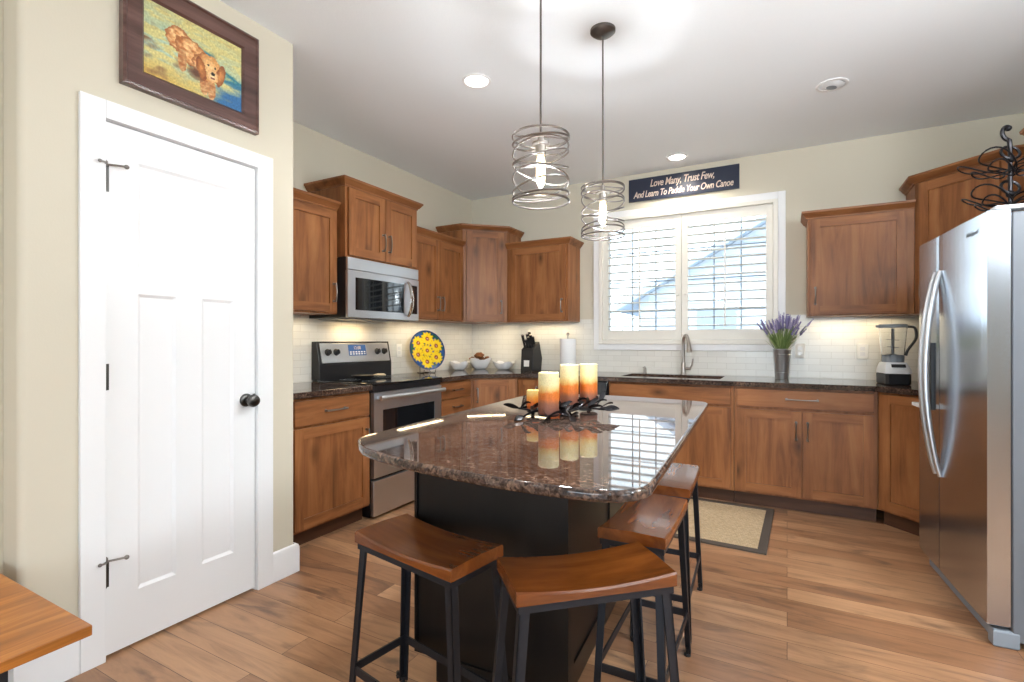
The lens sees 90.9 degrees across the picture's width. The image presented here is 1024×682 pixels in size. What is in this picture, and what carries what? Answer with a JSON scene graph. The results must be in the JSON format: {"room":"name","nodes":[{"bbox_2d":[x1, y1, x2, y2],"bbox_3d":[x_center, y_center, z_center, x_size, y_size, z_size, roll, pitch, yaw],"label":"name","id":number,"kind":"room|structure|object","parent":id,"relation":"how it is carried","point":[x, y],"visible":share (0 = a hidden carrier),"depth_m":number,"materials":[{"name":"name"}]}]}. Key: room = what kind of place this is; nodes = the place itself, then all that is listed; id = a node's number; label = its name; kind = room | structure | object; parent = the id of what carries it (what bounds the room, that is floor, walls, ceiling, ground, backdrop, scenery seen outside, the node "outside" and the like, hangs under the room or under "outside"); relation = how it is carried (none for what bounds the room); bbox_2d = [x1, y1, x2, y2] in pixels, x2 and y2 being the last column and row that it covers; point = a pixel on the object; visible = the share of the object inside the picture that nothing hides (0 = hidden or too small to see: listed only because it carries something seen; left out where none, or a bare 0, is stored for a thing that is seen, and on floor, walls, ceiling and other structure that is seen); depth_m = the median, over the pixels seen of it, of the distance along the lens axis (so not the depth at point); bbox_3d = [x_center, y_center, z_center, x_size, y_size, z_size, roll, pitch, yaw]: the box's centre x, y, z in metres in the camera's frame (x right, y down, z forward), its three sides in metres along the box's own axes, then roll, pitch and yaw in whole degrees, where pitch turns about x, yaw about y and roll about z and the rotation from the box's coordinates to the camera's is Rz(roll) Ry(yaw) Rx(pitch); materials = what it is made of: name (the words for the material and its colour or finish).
{"room":"kitchen","nodes":[
{"label":"kitchen","id":0,"kind":"room"},
{"bbox_2d":[0,0,3,574],"bbox_3d":[-3.719,-0.171,-1.678,0.140,2.760,7.890,0,0,29],"label":"wall","id":1,"kind":"structure","parent":0,"point":[1,1],"depth_m":1.75,"materials":[{"name":"beige paint"}]},
{"bbox_2d":[4,0,292,616],"bbox_3d":[-1.746,-0.171,2.358,0.791,2.760,1.085,0,0,29],"label":"wall","id":2,"kind":"structure","parent":0,"point":[55,50],"depth_m":1.78,"materials":[{"name":"beige paint"}]},
{"bbox_2d":[78,91,272,673],"bbox_3d":[-1.438,0.150,2.203,0.138,2.118,0.782,0,0,29],"label":"trim","id":3,"kind":"structure","parent":2,"relation":"attached to","point":[93,111],"depth_m":1.89,"materials":[{"name":"white paint"}]},
{"bbox_2d":[98,121,259,655],"bbox_3d":[-1.386,0.180,2.153,0.114,2.029,0.648,0,0,29],"label":"door","id":4,"kind":"structure","parent":2,"relation":"in","point":[182,400],"depth_m":2.14,"materials":[{"name":"white paint"}]},
{"bbox_2d":[119,0,258,135],"bbox_3d":[-1.368,-1.224,2.188,0.034,0.457,0.567,0,0,29],"label":"framed painting","id":5,"kind":"object","parent":2,"relation":"attached to","point":[180,53],"visible":1,"depth_m":2.17,"materials":[{"name":"brown wood"}]},
{"bbox_2d":[273,542,299,582],"bbox_3d":[-1.228,1.135,2.623,0.165,0.147,0.155,0,0,29],"label":"baseboard","id":6,"kind":"structure","parent":2,"relation":"attached to","point":[286,561],"depth_m":2.58,"materials":[{"name":"white paint"}]},
{"bbox_2d":[293,121,471,231],"bbox_3d":[-1.230,-0.171,4.274,0.140,2.760,3.013,0,0,29],"label":"wall","id":7,"kind":"structure","parent":0,"point":[317,156],"depth_m":4.20,"materials":[{"name":"beige paint"}]},
{"bbox_2d":[293,187,340,314],"bbox_3d":[-1.494,-0.574,3.257,0.351,0.776,0.705,0,0,29],"label":"upper cabinet","id":8,"kind":"object","parent":7,"relation":"attached to","point":[315,289],"visible":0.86,"depth_m":3.33,"materials":[{"name":"brown wood"}]},
{"bbox_2d":[304,175,423,269],"bbox_3d":[-1.107,-0.859,3.889,0.426,0.545,0.847,0,0,29],"label":"upper cabinet","id":9,"kind":"object","parent":7,"relation":"attached to","point":[376,224],"visible":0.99,"depth_m":3.69,"materials":[{"name":"brown wood"}]},
{"bbox_2d":[309,257,418,321],"bbox_3d":[-1.087,-0.370,3.878,0.467,0.426,0.759,0,0,29],"label":"microwave","id":10,"kind":"object","parent":9,"relation":"attached to","point":[368,291],"visible":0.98,"depth_m":3.68,"materials":[{"name":"silver metal"}]},
{"bbox_2d":[293,315,471,382],"bbox_3d":[-1.138,0.062,4.287,0.008,0.546,2.884,0,0,29],"label":"tiled wall","id":11,"kind":"structure","parent":7,"relation":"attached to","point":[456,338],"depth_m":4.34,"materials":[{"name":"white tile"}]},
{"bbox_2d":[396,344,401,356],"bbox_3d":[-1.010,0.084,4.505,0.008,0.116,0.072,0,0,29],"label":"wall outlet","id":12,"kind":"object","parent":11,"relation":"attached to","point":[398,346],"visible":1,"depth_m":4.50,"materials":[{"name":"white plastic"}]},
{"bbox_2d":[416,226,465,321],"bbox_3d":[-0.768,-0.574,4.586,0.351,0.776,0.774,0,0,29],"label":"upper cabinet","id":13,"kind":"object","parent":7,"relation":"attached to","point":[439,255],"visible":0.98,"depth_m":4.53,"materials":[{"name":"brown wood"}]},
{"bbox_2d":[64,496,1023,681],"bbox_3d":[0.398,1.259,-1.357,10.400,0.100,13.200,0,0,29],"label":"floor","id":14,"kind":"structure","parent":0,"point":[831,598],"depth_m":2.13,"materials":[{"name":"brown wood"}]},
{"bbox_2d":[0,573,91,681],"bbox_3d":[-1.759,0.984,0.958,0.745,0.450,1.295,0,0,29],"label":"wooden table","id":15,"kind":"object","parent":14,"relation":"on","point":[32,627],"visible":1,"depth_m":1.33,"materials":[{"name":"brown wood"}]},
{"bbox_2d":[8,640,79,681],"bbox_3d":[-3.510,1.135,-1.585,0.138,0.147,7.852,0,0,29],"label":"baseboard","id":16,"kind":"structure","parent":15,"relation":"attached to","point":[62,664],"depth_m":1.76,"materials":[{"name":"white paint"}]},
{"bbox_2d":[293,391,370,544],"bbox_3d":[-1.365,0.770,3.198,0.633,0.877,0.725,0,0,29],"label":"base cabinet","id":17,"kind":"object","parent":14,"relation":"on","point":[331,476],"visible":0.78,"depth_m":3.09,"materials":[{"name":"brown wood"}]},
{"bbox_2d":[293,382,372,399],"bbox_3d":[-1.377,0.313,3.198,0.613,0.036,0.735,0,0,29],"label":"countertop","id":18,"kind":"structure","parent":17,"relation":"on","point":[301,390],"depth_m":3.19,"materials":[{"name":"brown stone"}]},
{"bbox_2d":[312,341,445,517],"bbox_3d":[-0.984,0.607,3.843,0.680,1.205,0.757,0,0,29],"label":"range","id":19,"kind":"object","parent":14,"relation":"on","point":[395,401],"visible":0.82,"depth_m":3.68,"materials":[{"name":"silver metal"}]},
{"bbox_2d":[351,373,385,378],"bbox_3d":[-1.099,0.269,3.865,0.276,0.034,0.160,0,0,-41],"label":"spoon rest","id":20,"kind":"object","parent":19,"relation":"on","point":[363,376],"visible":1,"depth_m":3.83,"materials":[{"name":"black plastic"}]},
{"bbox_2d":[317,375,441,385],"bbox_3d":[-0.986,0.295,3.845,0.556,0.017,0.757,0,0,29],"label":"cooktop","id":21,"kind":"object","parent":19,"relation":"in","point":[388,380],"depth_m":3.75,"materials":[{"name":"black glass"}]},
{"bbox_2d":[349,514,507,681],"bbox_3d":[-0.262,0.904,1.544,0.546,0.610,0.233,0,0,39],"label":"counter stool","id":22,"kind":"object","parent":14,"relation":"on","point":[447,559],"visible":1,"depth_m":1.52,"materials":[{"name":"brown wood"}]},
{"bbox_2d":[438,379,470,415],"bbox_3d":[-0.710,0.770,4.396,0.633,0.877,0.455,0,0,29],"label":"base cabinet","id":23,"kind":"object","parent":14,"relation":"on","point":[456,397],"visible":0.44,"depth_m":4.24,"materials":[{"name":"brown wood"}]},
{"bbox_2d":[470,378,517,408],"bbox_3d":[-0.270,0.770,4.939,0.888,0.877,0.906,0,0,29],"label":"base cabinet","id":24,"kind":"object","parent":14,"relation":"on","point":[484,391],"visible":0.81,"depth_m":4.52,"materials":[{"name":"brown wood"}]},
{"bbox_2d":[518,378,537,396],"bbox_3d":[0.289,0.770,4.779,0.236,0.877,0.651,0,0,29],"label":"base cabinet","id":25,"kind":"object","parent":14,"relation":"on","point":[524,384],"visible":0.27,"depth_m":4.55,"materials":[{"name":"brown wood"}]},
{"bbox_2d":[357,394,707,681],"bbox_3d":[0.205,0.752,1.931,0.937,0.914,1.749,0,0,25],"label":"kitchen island","id":26,"kind":"object","parent":14,"relation":"on","point":[531,487],"visible":0.74,"depth_m":1.59,"materials":[{"name":"brown stone"}]},
{"bbox_2d":[503,391,618,422],"bbox_3d":[0.178,0.253,2.027,0.477,0.083,0.428,0,0,-26],"label":"candle holder","id":27,"kind":"object","parent":26,"relation":"on","point":[565,408],"visible":0.75,"depth_m":1.95,"materials":[{"name":"black metal"}]},
{"bbox_2d":[527,389,537,408],"bbox_3d":[0.083,0.234,2.005,0.051,0.084,0.051,0,0,29],"label":"pillar candle","id":28,"kind":"object","parent":27,"relation":"on","point":[532,394],"visible":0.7,"depth_m":1.98,"materials":[{"name":"wax"}]},
{"bbox_2d":[538,372,558,414],"bbox_3d":[0.138,0.196,1.901,0.078,0.160,0.078,0,0,29],"label":"pillar candle","id":29,"kind":"object","parent":27,"relation":"on","point":[548,382],"visible":0.95,"depth_m":1.87,"materials":[{"name":"wax"}]},
{"bbox_2d":[560,364,578,404],"bbox_3d":[0.240,0.186,2.108,0.078,0.180,0.078,0,0,29],"label":"pillar candle","id":30,"kind":"object","parent":27,"relation":"on","point":[569,373],"visible":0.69,"depth_m":2.07,"materials":[{"name":"wax"}]},
{"bbox_2d":[580,363,596,405],"bbox_3d":[0.329,0.186,2.162,0.076,0.180,0.076,0,0,29],"label":"pillar candle","id":31,"kind":"object","parent":27,"relation":"on","point":[588,371],"visible":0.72,"depth_m":2.13,"materials":[{"name":"wax"}]},
{"bbox_2d":[492,542,678,681],"bbox_3d":[0.193,0.904,1.360,0.546,0.610,0.233,0,0,-14],"label":"counter stool","id":32,"kind":"object","parent":14,"relation":"on","point":[632,572],"visible":1,"depth_m":1.31,"materials":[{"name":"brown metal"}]},
{"bbox_2d":[579,380,608,394],"bbox_3d":[0.672,0.771,4.589,0.608,0.876,0.617,0,0,29],"label":"dishwasher","id":33,"kind":"object","parent":14,"relation":"on","point":[602,386],"visible":0.12,"depth_m":4.20,"materials":[{"name":"black metal"}]},
{"bbox_2d":[594,494,690,681],"bbox_3d":[0.473,0.904,1.776,0.233,0.610,0.546,0,0,28],"label":"counter stool","id":34,"kind":"object","parent":14,"relation":"on","point":[653,521],"visible":0.8,"depth_m":1.67,"materials":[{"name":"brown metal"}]},
{"bbox_2d":[609,381,734,501],"bbox_3d":[1.363,0.770,4.214,0.953,0.877,0.613,0,0,29],"label":"base cabinet","id":35,"kind":"object","parent":14,"relation":"on","point":[710,446],"visible":0.44,"depth_m":3.81,"materials":[{"name":"brown wood"}]},
{"bbox_2d":[393,368,917,395],"bbox_3d":[1.201,0.313,3.872,4.492,0.036,1.368,0,0,29],"label":"countertop","id":36,"kind":"structure","parent":35,"relation":"on","point":[468,373],"depth_m":3.96,"materials":[{"name":"brown stone"}]},
{"bbox_2d":[450,361,469,369],"bbox_3d":[-0.532,0.248,5.128,0.186,0.092,0.186,0,0,9],"label":"serving bowl","id":37,"kind":"object","parent":36,"relation":"on","point":[456,365],"visible":0.98,"depth_m":5.06,"materials":[{"name":"white ceramic"}]},
{"bbox_2d":[468,357,490,368],"bbox_3d":[-0.340,0.234,5.313,0.226,0.122,0.226,0,0,-16],"label":"serving bowl","id":38,"kind":"object","parent":36,"relation":"on","point":[475,363],"visible":0.95,"depth_m":5.23,"materials":[{"name":"white ceramic"}]},
{"bbox_2d":[474,352,483,358],"bbox_3d":[-0.343,0.156,5.303,0.113,0.075,0.085,0,0,-23],"label":"pod","id":39,"kind":"object","parent":38,"relation":"in","point":[479,355],"visible":0.97,"depth_m":5.28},
{"bbox_2d":[493,361,514,369],"bbox_3d":[-0.084,0.251,5.208,0.202,0.087,0.202,0,0,21],"label":"serving bowl","id":40,"kind":"object","parent":36,"relation":"on","point":[500,365],"visible":1,"depth_m":5.14,"materials":[{"name":"white ceramic"}]},
{"bbox_2d":[521,331,541,370],"bbox_3d":[0.192,0.098,5.034,0.134,0.394,0.212,0,0,33],"label":"knife block","id":41,"kind":"object","parent":36,"relation":"on","point":[531,357],"visible":1,"depth_m":4.97,"materials":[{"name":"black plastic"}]},
{"bbox_2d":[559,333,575,371],"bbox_3d":[0.532,0.106,4.803,0.160,0.376,0.160,0,0,29],"label":"paper towel holder","id":42,"kind":"object","parent":36,"relation":"on","point":[567,346],"visible":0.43,"depth_m":4.74,"materials":[{"name":"white paper"}]},
{"bbox_2d":[680,334,692,374],"bbox_3d":[1.526,0.116,4.348,0.096,0.358,0.202,0,0,-2],"label":"faucet","id":43,"kind":"object","parent":36,"relation":"on","point":[684,368],"visible":1,"depth_m":4.40,"materials":[{"name":"silver metal"}]},
{"bbox_2d":[772,349,791,378],"bbox_3d":[2.095,0.177,3.909,0.136,0.234,0.136,0,0,29],"label":"vase","id":44,"kind":"object","parent":36,"relation":"on","point":[781,357],"visible":1,"depth_m":3.86,"materials":[{"name":"silver metal"}]},
{"bbox_2d":[756,313,813,348],"bbox_3d":[2.083,0.014,3.885,0.351,0.482,0.354,0,0,-29],"label":"bunch","id":45,"kind":"object","parent":44,"relation":"in","point":[778,341],"visible":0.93,"depth_m":3.87,"materials":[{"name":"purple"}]},
{"bbox_2d":[876,324,917,384],"bbox_3d":[2.631,0.088,3.440,0.229,0.412,0.216,0,0,21],"label":"blender","id":46,"kind":"object","parent":36,"relation":"on","point":[892,369],"visible":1,"depth_m":3.40,"materials":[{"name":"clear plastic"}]},
{"bbox_3d":[-0.796,0.208,4.641,0.125,0.172,0.154,0,0,-41],"label":"plate stand","id":47,"kind":"object","parent":36,"relation":"on","visible":0},
{"bbox_2d":[410,330,444,369],"bbox_3d":[-0.772,0.082,4.614,0.373,0.361,0.098,0,0,-41],"label":"plate","id":48,"kind":"object","parent":47,"relation":"on","point":[427,350],"visible":1,"depth_m":4.62,"materials":[{"name":"ceramic"}]},
{"bbox_2d":[652,463,702,642],"bbox_3d":[0.717,0.904,2.280,0.233,0.610,0.546,0,0,26],"label":"counter stool","id":49,"kind":"object","parent":14,"relation":"on","point":[680,480],"visible":0.38,"depth_m":2.25,"materials":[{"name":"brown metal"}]},
{"bbox_2d":[674,497,774,554],"bbox_3d":[1.125,1.204,3.521,1.220,0.010,0.870,0,0,30],"label":"rug","id":50,"kind":"object","parent":14,"relation":"on","point":[741,527],"visible":0.48,"depth_m":3.28,"materials":[{"name":"fabric"}]},
{"bbox_2d":[734,386,877,521],"bbox_3d":[2.155,0.770,3.759,0.866,0.877,0.651,0,0,29],"label":"base cabinet","id":51,"kind":"object","parent":14,"relation":"on","point":[805,450],"visible":0.99,"depth_m":3.50,"materials":[{"name":"brown wood"}]},
{"bbox_2d":[878,392,918,535],"bbox_3d":[2.881,0.770,3.219,0.917,0.877,0.904,0,0,29],"label":"base cabinet","id":52,"kind":"object","parent":14,"relation":"on","point":[898,419],"visible":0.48,"depth_m":3.18,"materials":[{"name":"brown wood"}]},
{"bbox_2d":[912,203,1023,649],"bbox_3d":[2.338,0.336,2.247,0.776,1.746,0.824,0,0,24],"label":"refrigerator","id":53,"kind":"object","parent":14,"relation":"on","point":[970,404],"visible":1,"depth_m":2.08,"materials":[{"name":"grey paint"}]},
{"bbox_2d":[957,125,1023,211],"bbox_3d":[2.162,-0.724,2.186,0.312,0.432,0.312,0,0,28],"label":"rack","id":54,"kind":"object","parent":53,"relation":"on","point":[1010,158],"visible":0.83,"depth_m":2.18,"materials":[{"name":"black metal"}]},
{"bbox_2d":[220,0,1023,200],"bbox_3d":[0.398,-1.611,-1.357,10.400,0.120,13.200,0,0,29],"label":"ceiling","id":55,"kind":"structure","parent":0,"point":[707,81],"depth_m":2.91,"materials":[{"name":"white paint"}]},
{"bbox_2d":[462,73,490,88],"bbox_3d":[-0.211,-1.547,3.002,0.172,0.006,0.172,0,0,29],"label":"recessed light","id":56,"kind":"object","parent":55,"relation":"in","point":[473,80],"visible":1,"depth_m":3.00,"materials":[{"name":"white paint"}]},
{"bbox_2d":[512,0,569,209],"bbox_3d":[0.108,-1.035,1.892,0.218,1.031,0.218,0,0,29],"label":"pendant light","id":57,"kind":"object","parent":55,"relation":"hanging from","point":[540,145],"visible":1,"depth_m":1.88,"materials":[{"name":"grey metal"}]},
{"bbox_2d":[532,136,548,156],"bbox_3d":[0.108,-0.735,1.892,0.066,0.084,0.066,0,0,29],"label":"socket","id":58,"kind":"object","parent":57,"relation":"attached to","point":[540,144],"depth_m":1.88,"materials":[{"name":"silver metal"}]},
{"bbox_2d":[581,22,624,240],"bbox_3d":[0.453,-1.035,2.510,0.218,1.031,0.218,0,0,29],"label":"pendant light","id":59,"kind":"object","parent":55,"relation":"hanging from","point":[602,31],"visible":1,"depth_m":2.50,"materials":[{"name":"grey metal"}]},
{"bbox_2d":[596,185,609,202],"bbox_3d":[0.453,-0.735,2.510,0.066,0.084,0.066,0,0,29],"label":"socket","id":60,"kind":"object","parent":59,"relation":"attached to","point":[601,194],"depth_m":2.50,"materials":[{"name":"silver metal"}]},
{"bbox_2d":[666,153,687,160],"bbox_3d":[1.390,-1.547,4.244,0.172,0.006,0.172,0,0,29],"label":"recessed light","id":61,"kind":"object","parent":55,"relation":"in","point":[678,156],"visible":1,"depth_m":4.24,"materials":[{"name":"white paint"}]},
{"bbox_2d":[815,77,848,92],"bbox_3d":[1.936,-1.544,3.048,0.172,0.035,0.172,0,0,29],"label":"recessed light","id":62,"kind":"object","parent":55,"relation":"in","point":[833,84],"visible":1,"depth_m":3.02,"materials":[{"name":"white paint"}]},
{"bbox_2d":[472,113,1023,318],"bbox_3d":[1.570,-0.171,4.552,4.788,2.760,0.160,0,0,29],"label":"wall","id":63,"kind":"structure","parent":0,"point":[869,170],"depth_m":4.05,"materials":[{"name":"beige paint"}]},
{"bbox_2d":[436,223,523,323],"bbox_3d":[-0.313,-0.658,5.107,0.651,0.944,0.651,0,0,29],"label":"upper cabinet","id":64,"kind":"object","parent":63,"relation":"attached to","point":[484,249],"visible":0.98,"depth_m":4.93,"materials":[{"name":"brown wood"}]},
{"bbox_2d":[505,236,583,322],"bbox_3d":[0.314,-0.574,4.932,0.691,0.776,0.358,0,0,29],"label":"upper cabinet","id":65,"kind":"object","parent":63,"relation":"attached to","point":[543,275],"visible":1,"depth_m":4.82,"materials":[{"name":"brown wood"}]},
{"bbox_2d":[629,164,738,202],"bbox_3d":[1.507,-1.395,4.483,0.944,0.208,0.020,0,0,29],"label":"wall sign","id":66,"kind":"object","parent":63,"relation":"attached to","point":[721,178],"visible":1,"depth_m":4.46,"materials":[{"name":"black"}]},
{"bbox_2d":[594,190,785,350],"bbox_3d":[1.541,-0.569,4.542,1.630,1.305,0.186,0,0,29],"label":"window","id":67,"kind":"structure","parent":63,"relation":"in","point":[778,199],"depth_m":4.47,"materials":[{"name":"white paint"}]},
{"bbox_2d":[603,214,681,339],"bbox_3d":[1.191,-0.571,4.659,0.721,1.116,0.096,0,0,29],"label":"plantation shutter","id":68,"kind":"object","parent":67,"relation":"attached to","point":[676,220],"visible":0.93,"depth_m":4.62,"materials":[{"name":"white wood"}]},
{"bbox_2d":[682,204,772,339],"bbox_3d":[1.828,-0.571,4.311,0.721,1.116,0.096,0,0,29],"label":"plantation shutter","id":69,"kind":"object","parent":67,"relation":"attached to","point":[766,209],"visible":0.88,"depth_m":4.27,"materials":[{"name":"white wood"}]},
{"bbox_2d":[472,315,918,380],"bbox_3d":[1.530,0.062,4.478,4.508,0.546,0.008,0,0,29],"label":"tiled wall","id":70,"kind":"structure","parent":63,"relation":"attached to","point":[830,343],"depth_m":4.30,"materials":[{"name":"white tile"}]},
{"bbox_2d":[795,344,804,357],"bbox_3d":[2.310,0.079,4.043,0.072,0.116,0.008,0,0,29],"label":"wall outlet","id":71,"kind":"object","parent":70,"relation":"attached to","point":[799,348],"visible":1,"depth_m":4.04,"materials":[{"name":"white plastic"}]},
{"bbox_2d":[857,344,867,358],"bbox_3d":[2.675,0.079,3.844,0.072,0.116,0.008,0,0,29],"label":"wall outlet","id":72,"kind":"object","parent":70,"relation":"attached to","point":[862,349],"visible":1,"depth_m":3.84,"materials":[{"name":"white plastic"}]},
{"bbox_2d":[800,199,915,317],"bbox_3d":[2.525,-0.574,3.725,0.673,0.776,0.358,0,0,29],"label":"upper cabinet","id":73,"kind":"object","parent":63,"relation":"attached to","point":[860,258],"visible":1,"depth_m":3.60,"materials":[{"name":"brown wood"}]},
{"bbox_2d":[899,144,1023,315],"bbox_3d":[3.016,-0.658,3.255,0.715,0.944,0.711,0,0,29],"label":"upper cabinet","id":74,"kind":"object","parent":63,"relation":"attached to","point":[938,193],"visible":0.27,"depth_m":3.24,"materials":[{"name":"brown wood"}]},
{"label":"outside","id":75,"kind":"structure","parent":0,"visible":0},
{"bbox_3d":[7.642,1.534,24.426,50.000,0.050,39.800,0,0,29],"label":"ground","id":76,"kind":"structure","parent":75,"visible":0},
{"bbox_2d":[615,215,765,329],"bbox_3d":[9.483,-1.391,15.294,11.200,5.800,6.850,0,0,25],"label":"house","id":77,"kind":"structure","parent":76,"relation":"on","point":[758,250],"depth_m":13.72,"materials":[{"name":"grey"}]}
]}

